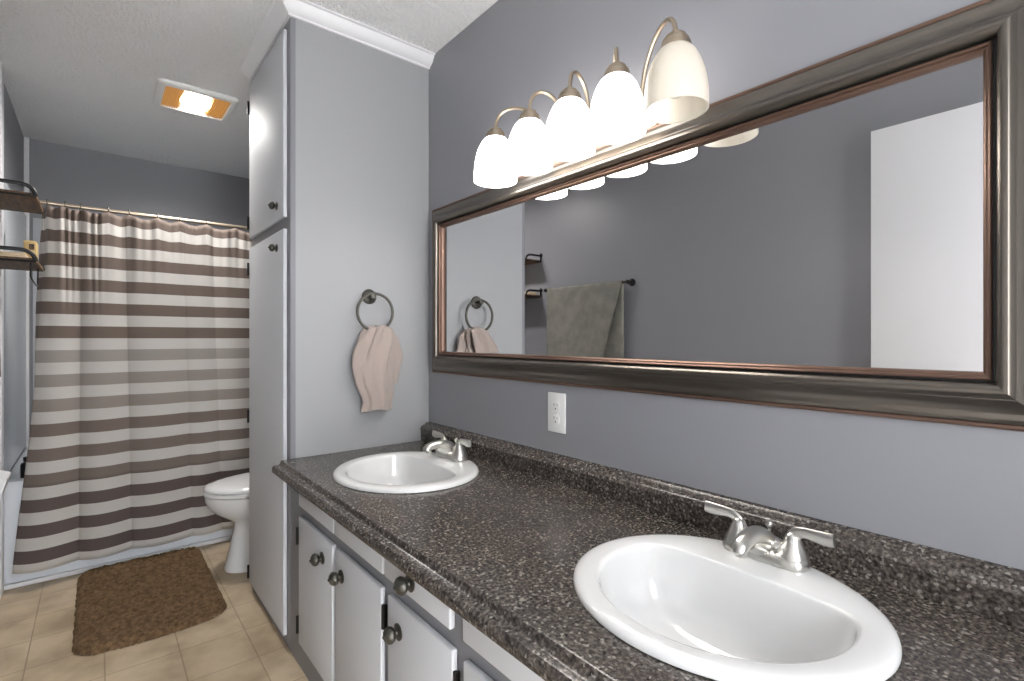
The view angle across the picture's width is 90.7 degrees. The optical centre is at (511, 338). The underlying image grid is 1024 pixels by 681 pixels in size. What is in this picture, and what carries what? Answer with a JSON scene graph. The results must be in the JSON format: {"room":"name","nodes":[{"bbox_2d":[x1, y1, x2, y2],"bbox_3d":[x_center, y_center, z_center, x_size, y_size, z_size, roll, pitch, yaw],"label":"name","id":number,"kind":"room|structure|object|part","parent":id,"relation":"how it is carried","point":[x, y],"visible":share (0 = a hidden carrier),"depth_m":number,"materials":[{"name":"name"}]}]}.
{"room":"bathroom","nodes":[
{"label":"bathroom","id":0,"kind":"room"},
{"bbox_2d":[4,84,23,471],"bbox_3d":[-1.381,-0.041,1.050,0.100,2.424,5.375,0,0,-39],"label":"wall","id":1,"kind":"structure","parent":0,"point":[13,135],"depth_m":2.73,"materials":[{"name":"grey paint"}]},
{"bbox_2d":[0,61,3,596],"bbox_3d":[-2.339,-0.041,2.311,0.018,2.424,0.090,0,0,-39],"label":"trim","id":2,"kind":"structure","parent":1,"relation":"attached to","point":[1,65],"depth_m":2.31,"materials":[{"name":"white"}]},
{"bbox_2d":[0,470,10,496],"bbox_3d":[-2.058,0.593,2.017,0.078,0.118,0.130,0,0,-39],"label":"paper holder","id":3,"kind":"object","parent":1,"relation":"attached to","point":[4,475],"visible":1,"depth_m":2.00,"materials":[{"name":"white"}]},
{"bbox_2d":[0,178,44,213],"bbox_3d":[-2.135,-0.617,2.177,0.167,0.072,0.400,0,0,-39],"label":"wall shelf","id":4,"kind":"object","parent":1,"relation":"attached to","point":[11,200],"visible":1,"depth_m":2.13,"materials":[{"name":"brown wood"}]},
{"bbox_2d":[0,245,44,285],"bbox_3d":[-2.135,-0.306,2.177,0.167,0.156,0.400,0,0,-39],"label":"wall shelf","id":5,"kind":"object","parent":1,"relation":"attached to","point":[6,262],"visible":1,"depth_m":2.09,"materials":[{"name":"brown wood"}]},
{"bbox_2d":[0,251,28,257],"bbox_3d":[-2.082,-0.342,2.101,0.100,0.021,0.140,0,0,-39],"label":"cloth","id":6,"kind":"object","parent":5,"relation":"on","point":[2,253],"visible":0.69,"depth_m":2.06,"materials":[{"name":"beige fabric"}]},
{"bbox_2d":[24,240,37,257],"bbox_3d":[-2.155,-0.382,2.267,0.041,0.100,0.101,0,0,-39],"label":"box","id":7,"kind":"object","parent":5,"relation":"on","point":[31,245],"visible":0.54,"depth_m":2.23,"materials":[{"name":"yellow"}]},
{"bbox_2d":[39,200,246,229],"bbox_3d":[-1.784,-0.651,2.805,1.500,0.052,0.052,0,0,-39],"label":"shower curtain rod","id":8,"kind":"object","parent":1,"relation":"attached to","point":[42,202],"visible":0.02,"depth_m":2.66,"materials":[{"name":"silver metal"}]},
{"bbox_2d":[12,205,251,573],"bbox_3d":[-1.776,0.223,2.809,1.424,1.727,0.148,0,0,-39],"label":"shower curtain","id":9,"kind":"object","parent":8,"relation":"hanging from","point":[141,396],"visible":0.74,"depth_m":2.62,"materials":[{"name":"fabric"}]},
{"bbox_2d":[29,139,248,432],"bbox_3d":[-2.498,-0.041,3.675,1.702,2.424,0.100,0,0,-39],"label":"wall","id":10,"kind":"structure","parent":0,"point":[59,173],"depth_m":3.49,"materials":[{"name":"grey paint"}]},
{"bbox_2d":[4,183,41,470],"bbox_3d":[-2.147,-0.045,3.244,1.497,1.428,1.009,0,0,-39],"label":"shower surround","id":11,"kind":"object","parent":10,"relation":"attached to","point":[14,221],"visible":0.2,"depth_m":2.70,"materials":[{"name":"grey plastic"}]},
{"bbox_3d":[-2.714,-0.045,2.765,0.011,1.428,0.988,0,0,-39],"label":"panel","id":12,"kind":"part","parent":11,"relation":"part of","materials":[{"name":"grey plastic"}]},
{"bbox_3d":[-2.445,-0.045,3.639,1.458,1.428,0.019,0,0,-39],"label":"panel","id":13,"kind":"part","parent":11,"relation":"part of","materials":[{"name":"grey plastic"}]},
{"bbox_2d":[24,137,28,449],"bbox_3d":[-3.031,-0.041,3.159,0.024,2.424,0.020,0,0,-39],"label":"trim","id":14,"kind":"structure","parent":10,"relation":"attached to","point":[26,140],"depth_m":3.15,"materials":[{"name":"white"}]},
{"bbox_2d":[0,540,308,680],"bbox_3d":[-0.762,1.201,1.558,1.702,0.060,5.575,0,0,-39],"label":"floor","id":15,"kind":"structure","parent":0,"point":[242,643],"depth_m":1.93,"materials":[{"name":"beige tile"}]},
{"bbox_2d":[4,447,233,584],"bbox_3d":[-2.132,0.921,3.229,1.494,0.500,1.037,0,0,-39],"label":"bathtub","id":16,"kind":"object","parent":15,"relation":"on","point":[13,490],"visible":0.07,"depth_m":2.43,"materials":[{"name":"white ceramic"}]},
{"bbox_2d":[20,456,26,477],"bbox_3d":[-2.351,0.621,2.450,0.044,0.100,0.044,0,0,-39],"label":"shampoo bottle","id":17,"kind":"object","parent":16,"relation":"on","point":[22,466],"visible":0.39,"depth_m":2.43,"materials":[{"name":"black plastic"}]},
{"bbox_2d":[4,535,231,589],"bbox_3d":[-1.791,1.160,2.824,1.488,0.022,0.020,0,0,-39],"label":"trim","id":18,"kind":"structure","parent":16,"relation":"attached to","point":[80,570],"depth_m":2.55,"materials":[{"name":"white"}]},
{"bbox_2d":[72,547,226,655],"bbox_3d":[-1.663,1.152,2.316,0.518,0.034,0.886,0,0,-39],"label":"bath mat","id":19,"kind":"object","parent":15,"relation":"on","point":[120,605],"visible":1,"depth_m":2.21,"materials":[{"name":"brown fabric"}]},
{"bbox_2d":[203,472,248,572],"bbox_3d":[-1.240,0.778,2.734,0.740,0.785,0.470,0,0,-39],"label":"toilet","id":20,"kind":"object","parent":15,"relation":"on","point":[227,497],"visible":0.28,"depth_m":2.52,"materials":[{"name":"white ceramic"}]},
{"bbox_3d":[-1.319,0.772,2.669,0.535,0.020,0.384,0,0,-39],"label":"seat","id":21,"kind":"part","parent":20,"relation":"part of","materials":[{"name":"white ceramic"}]},
{"bbox_3d":[-1.318,0.743,2.670,0.532,0.036,0.378,0,0,-39],"label":"lid","id":22,"kind":"part","parent":20,"relation":"part of","materials":[{"name":"white ceramic"}]},
{"bbox_2d":[247,17,428,650],"bbox_3d":[-0.813,-0.041,2.301,0.636,2.423,0.610,0,0,-39],"label":"linen cabinet","id":23,"kind":"object","parent":15,"relation":"on","point":[339,125],"visible":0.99,"depth_m":2.04,"materials":[{"name":"grey paint"}]},
{"bbox_3d":[-1.036,0.355,2.134,0.014,1.546,0.555,0,0,-39],"label":"door","id":24,"kind":"part","parent":23,"relation":"part of","materials":[{"name":"white paint"}]},
{"bbox_3d":[-1.036,-0.818,2.134,0.014,0.713,0.555,0,0,-39],"label":"door","id":25,"kind":"part","parent":23,"relation":"part of","materials":[{"name":"white paint"}]},
{"bbox_3d":[-0.935,-0.354,1.974,0.032,0.031,0.031,0,0,-39],"label":"knob","id":26,"kind":"part","parent":23,"relation":"part of","materials":[{"name":"grey metal"}]},
{"bbox_3d":[-0.935,-0.519,1.974,0.032,0.031,0.031,0,0,-39],"label":"knob","id":27,"kind":"part","parent":23,"relation":"part of","materials":[{"name":"grey metal"}]},
{"bbox_3d":[-1.015,-0.041,2.135,0.018,2.423,0.610,0,0,-39],"label":"frame","id":28,"kind":"part","parent":23,"relation":"part of","materials":[{"name":"grey paint"}]},
{"bbox_2d":[238,0,435,80],"bbox_3d":[-0.798,-1.229,2.276,0.648,0.049,0.668,0,0,-39],"label":"trim","id":29,"kind":"structure","parent":23,"relation":"attached to","point":[279,12],"depth_m":2.04,"materials":[{"name":"white wood"}]},
{"bbox_3d":[-0.788,-0.041,2.322,0.571,2.423,0.610,0,0,-39],"label":"panel","id":30,"kind":"part","parent":23,"relation":"part of","materials":[{"name":"grey paint"}]},
{"bbox_2d":[356,289,393,329],"bbox_3d":[-0.567,-0.114,2.076,0.164,0.178,0.050,0,0,-39],"label":"towel ring","id":31,"kind":"object","parent":23,"relation":"attached to","point":[368,296],"visible":0.94,"depth_m":2.07,"materials":[{"name":"grey metal"}]},
{"bbox_3d":[-0.575,-0.172,2.069,0.062,0.062,0.050,0,0,-39],"label":"mounting post","id":32,"kind":"part","parent":31,"relation":"part of","materials":[{"name":"grey metal"}]},
{"bbox_2d":[352,325,402,412],"bbox_3d":[-0.547,0.120,2.070,0.234,0.350,0.072,0,0,-39],"label":"hand towel","id":33,"kind":"object","parent":31,"relation":"hanging from","point":[377,356],"visible":1,"depth_m":2.04,"materials":[{"name":"beige fabric"}]},
{"bbox_2d":[291,487,544,680],"bbox_3d":[0.142,0.833,1.129,0.647,0.676,2.406,0,0,-39],"label":"vanity cabinet","id":34,"kind":"object","parent":15,"relation":"on","point":[356,616],"visible":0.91,"depth_m":1.33,"materials":[{"name":"grey paint"}]},
{"bbox_3d":[-0.634,0.540,1.645,0.014,0.089,0.335,0,0,-39],"label":"drawer","id":35,"kind":"part","parent":34,"relation":"part of","materials":[{"name":"white paint"}]},
{"bbox_3d":[-0.608,0.686,1.569,0.040,0.039,0.039,0,0,-39],"label":"knob","id":36,"kind":"part","parent":34,"relation":"part of","materials":[{"name":"grey metal"}]},
{"bbox_3d":[-0.638,0.844,1.649,0.014,0.446,0.327,0,0,-39],"label":"door","id":37,"kind":"part","parent":34,"relation":"part of","materials":[{"name":"white paint"}]},
{"bbox_3d":[-0.507,0.686,1.446,0.040,0.039,0.039,0,0,-39],"label":"knob","id":38,"kind":"part","parent":34,"relation":"part of","materials":[{"name":"grey metal"}]},
{"bbox_3d":[-0.419,0.540,1.381,0.014,0.089,0.332,0,0,-39],"label":"drawer","id":39,"kind":"part","parent":34,"relation":"part of","materials":[{"name":"white paint"}]},
{"bbox_3d":[-0.420,0.844,1.383,0.014,0.446,0.311,0,0,-39],"label":"door","id":40,"kind":"part","parent":34,"relation":"part of","materials":[{"name":"white paint"}]},
{"bbox_3d":[-0.281,0.686,1.170,0.040,0.039,0.039,0,0,-39],"label":"knob","id":41,"kind":"part","parent":34,"relation":"part of","materials":[{"name":"grey metal"}]},
{"bbox_3d":[-0.244,0.549,1.124,0.043,0.041,0.041,0,0,-39],"label":"knob","id":42,"kind":"part","parent":34,"relation":"part of","materials":[{"name":"grey metal"}]},
{"bbox_3d":[-0.214,0.540,1.132,0.014,0.089,0.299,0,0,-39],"label":"drawer","id":43,"kind":"part","parent":34,"relation":"part of","materials":[{"name":"white paint"}]},
{"bbox_3d":[-0.205,0.844,1.121,0.014,0.446,0.288,0,0,-39],"label":"door","id":44,"kind":"part","parent":34,"relation":"part of","materials":[{"name":"white paint"}]},
{"bbox_3d":[0.004,0.844,0.866,0.014,0.446,0.293,0,0,-39],"label":"door","id":45,"kind":"part","parent":34,"relation":"part of","materials":[{"name":"white paint"}]},
{"bbox_3d":[0.005,0.540,0.865,0.014,0.089,0.301,0,0,-39],"label":"drawer","id":46,"kind":"part","parent":34,"relation":"part of","materials":[{"name":"white paint"}]},
{"bbox_2d":[272,422,1023,680],"bbox_3d":[0.138,0.433,1.127,0.655,0.122,2.408,0,0,-39],"label":"countertop","id":47,"kind":"structure","parent":34,"relation":"on","point":[502,548],"depth_m":1.01,"materials":[{"name":"laminate"}]},
{"bbox_2d":[333,451,478,493],"bbox_3d":[-0.356,0.510,1.715,0.468,0.152,0.520,0,0,-39],"label":"sink","id":48,"kind":"object","parent":47,"relation":"in","point":[407,471],"visible":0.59,"depth_m":1.79,"materials":[{"name":"white ceramic"}]},
{"bbox_2d":[423,430,470,461],"bbox_3d":[-0.224,0.393,1.849,0.175,0.082,0.191,0,0,3],"label":"faucet","id":49,"kind":"object","parent":47,"relation":"on","point":[446,449],"visible":1,"depth_m":1.80,"materials":[{"name":"silver metal"}]},
{"bbox_3d":[-0.254,0.398,1.825,0.149,0.069,0.054,0,0,-39],"label":"spout","id":50,"kind":"part","parent":49,"relation":"part of","materials":[{"name":"silver metal"}]},
{"bbox_3d":[-0.269,0.384,1.909,0.054,0.065,0.101,0,0,-39],"label":"handle","id":51,"kind":"part","parent":49,"relation":"part of","materials":[{"name":"silver metal"}]},
{"bbox_3d":[-0.174,0.384,1.794,0.054,0.065,0.101,0,0,-39],"label":"handle","id":52,"kind":"part","parent":49,"relation":"part of","materials":[{"name":"silver metal"}]},
{"bbox_2d":[573,534,901,680],"bbox_3d":[0.357,0.510,0.886,0.468,0.152,0.520,0,0,-39],"label":"sink","id":53,"kind":"object","parent":47,"relation":"in","point":[688,603],"visible":0.93,"depth_m":0.91,"materials":[{"name":"white ceramic"}]},
{"bbox_2d":[704,501,835,572],"bbox_3d":[0.500,0.393,1.005,0.175,0.082,0.191,0,0,3],"label":"faucet","id":54,"kind":"object","parent":47,"relation":"on","point":[755,542],"visible":1,"depth_m":0.96,"materials":[{"name":"silver metal"}]},
{"bbox_3d":[0.456,0.384,1.065,0.054,0.065,0.101,0,0,-39],"label":"handle","id":55,"kind":"part","parent":54,"relation":"part of","materials":[{"name":"silver metal"}]},
{"bbox_3d":[0.470,0.398,0.981,0.149,0.069,0.054,0,0,-39],"label":"spout","id":56,"kind":"part","parent":54,"relation":"part of","materials":[{"name":"silver metal"}]},
{"bbox_3d":[0.519,0.396,1.021,0.015,0.057,0.016,0,0,-39],"label":"lift rod","id":57,"kind":"part","parent":54,"relation":"part of","materials":[{"name":"silver metal"}]},
{"bbox_3d":[0.551,0.384,0.950,0.054,0.065,0.101,0,0,-39],"label":"handle","id":58,"kind":"part","parent":54,"relation":"part of","materials":[{"name":"silver metal"}]},
{"bbox_2d":[0,0,497,178],"bbox_3d":[-0.762,-1.283,1.558,1.702,0.060,5.575,0,0,-39],"label":"ceiling","id":59,"kind":"structure","parent":0,"point":[84,74],"depth_m":2.28,"materials":[{"name":"white paint"}]},
{"bbox_2d":[152,78,238,121],"bbox_3d":[-1.666,-1.232,2.666,0.355,0.042,0.345,0,0,-39],"label":"ceiling light","id":60,"kind":"object","parent":59,"relation":"attached to","point":[168,94],"visible":1,"depth_m":2.63,"materials":[{"name":"white plastic"}]},
{"bbox_2d":[429,0,1023,569],"bbox_3d":[-0.142,-0.041,2.066,0.100,2.424,5.375,0,0,-39],"label":"wall","id":61,"kind":"structure","parent":0,"point":[958,489],"depth_m":1.21,"materials":[{"name":"grey paint"}]},
{"bbox_2d":[548,392,565,433],"bbox_3d":[0.143,0.239,1.631,0.009,0.128,0.080,0,0,-39],"label":"electrical outlet","id":62,"kind":"object","parent":61,"relation":"attached to","point":[556,401],"visible":1,"depth_m":1.62,"materials":[{"name":"white plastic"}]},
{"bbox_2d":[552,414,558,423],"bbox_3d":[0.141,0.260,1.629,0.003,0.032,0.030,0,0,-39],"label":"socket","id":63,"kind":"object","parent":62,"relation":"attached to","point":[555,417],"depth_m":1.63,"materials":[{"name":"grey plastic"}]},
{"bbox_2d":[552,401,558,410],"bbox_3d":[0.141,0.218,1.629,0.003,0.032,0.030,0,0,-39],"label":"socket","id":64,"kind":"object","parent":62,"relation":"attached to","point":[555,404],"depth_m":1.63,"materials":[{"name":"grey plastic"}]},
{"bbox_2d":[474,17,708,187],"bbox_3d":[0.182,-0.640,1.433,0.200,0.242,0.817,0,0,-39],"label":"vanity light","id":65,"kind":"object","parent":61,"relation":"attached to","point":[676,88],"visible":1,"depth_m":1.34,"materials":[{"name":"white glass"}]},
{"bbox_3d":[-0.055,-0.593,1.675,0.142,0.147,0.142,0,0,-39],"label":"lamp shade","id":66,"kind":"part","parent":65,"relation":"part of","materials":[{"name":"white glass"}]},
{"bbox_3d":[0.035,-0.687,1.661,0.192,0.148,0.030,0,0,15],"label":"arm","id":67,"kind":"part","parent":65,"relation":"part of","materials":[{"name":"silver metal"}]},
{"bbox_3d":[0.053,-0.593,1.544,0.142,0.147,0.142,0,0,-39],"label":"lamp shade","id":68,"kind":"part","parent":65,"relation":"part of","materials":[{"name":"white glass"}]},
{"bbox_3d":[0.115,-0.687,1.563,0.140,0.148,0.032,0,0,-8],"label":"arm","id":69,"kind":"part","parent":65,"relation":"part of","materials":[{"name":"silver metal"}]},
{"bbox_3d":[0.161,-0.593,1.412,0.142,0.147,0.142,0,0,-39],"label":"lamp shade","id":70,"kind":"part","parent":65,"relation":"part of","materials":[{"name":"white glass"}]},
{"bbox_3d":[0.200,-0.687,1.457,0.032,0.148,0.129,0,0,39],"label":"arm","id":71,"kind":"part","parent":65,"relation":"part of","materials":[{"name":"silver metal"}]},
{"bbox_3d":[0.283,-0.687,1.359,0.031,0.148,0.163,0,0,5],"label":"arm","id":72,"kind":"part","parent":65,"relation":"part of","materials":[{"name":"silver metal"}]},
{"bbox_3d":[0.266,-0.593,1.284,0.142,0.147,0.142,0,0,-39],"label":"lamp shade","id":73,"kind":"part","parent":65,"relation":"part of","materials":[{"name":"white glass"}]},
{"bbox_3d":[0.355,-0.687,1.258,0.030,0.148,0.223,0,0,-5],"label":"arm","id":74,"kind":"part","parent":65,"relation":"part of","materials":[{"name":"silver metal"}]},
{"bbox_3d":[0.373,-0.593,1.153,0.142,0.147,0.142,0,0,-39],"label":"lamp shade","id":75,"kind":"part","parent":65,"relation":"part of","materials":[{"name":"white glass"}]},
{"bbox_2d":[420,422,1023,628],"bbox_3d":[0.375,0.411,1.321,0.043,0.078,2.408,0,0,-39],"label":"backsplash","id":76,"kind":"structure","parent":61,"relation":"attached to","point":[991,590],"depth_m":1.01,"materials":[{"name":"stone"}]},
{"bbox_2d":[432,0,1023,431],"bbox_3d":[0.238,-0.208,1.488,0.043,0.713,1.880,0,0,-39],"label":"wall mirror","id":77,"kind":"object","parent":61,"relation":"attached to","point":[843,233],"visible":0.99,"depth_m":1.06,"materials":[{"name":"brown metal"}]},
{"bbox_3d":[0.250,-0.208,1.498,0.010,0.526,1.693,0,0,-39],"label":"glass","id":78,"kind":"part","parent":77,"relation":"part of","materials":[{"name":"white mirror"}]}
]}

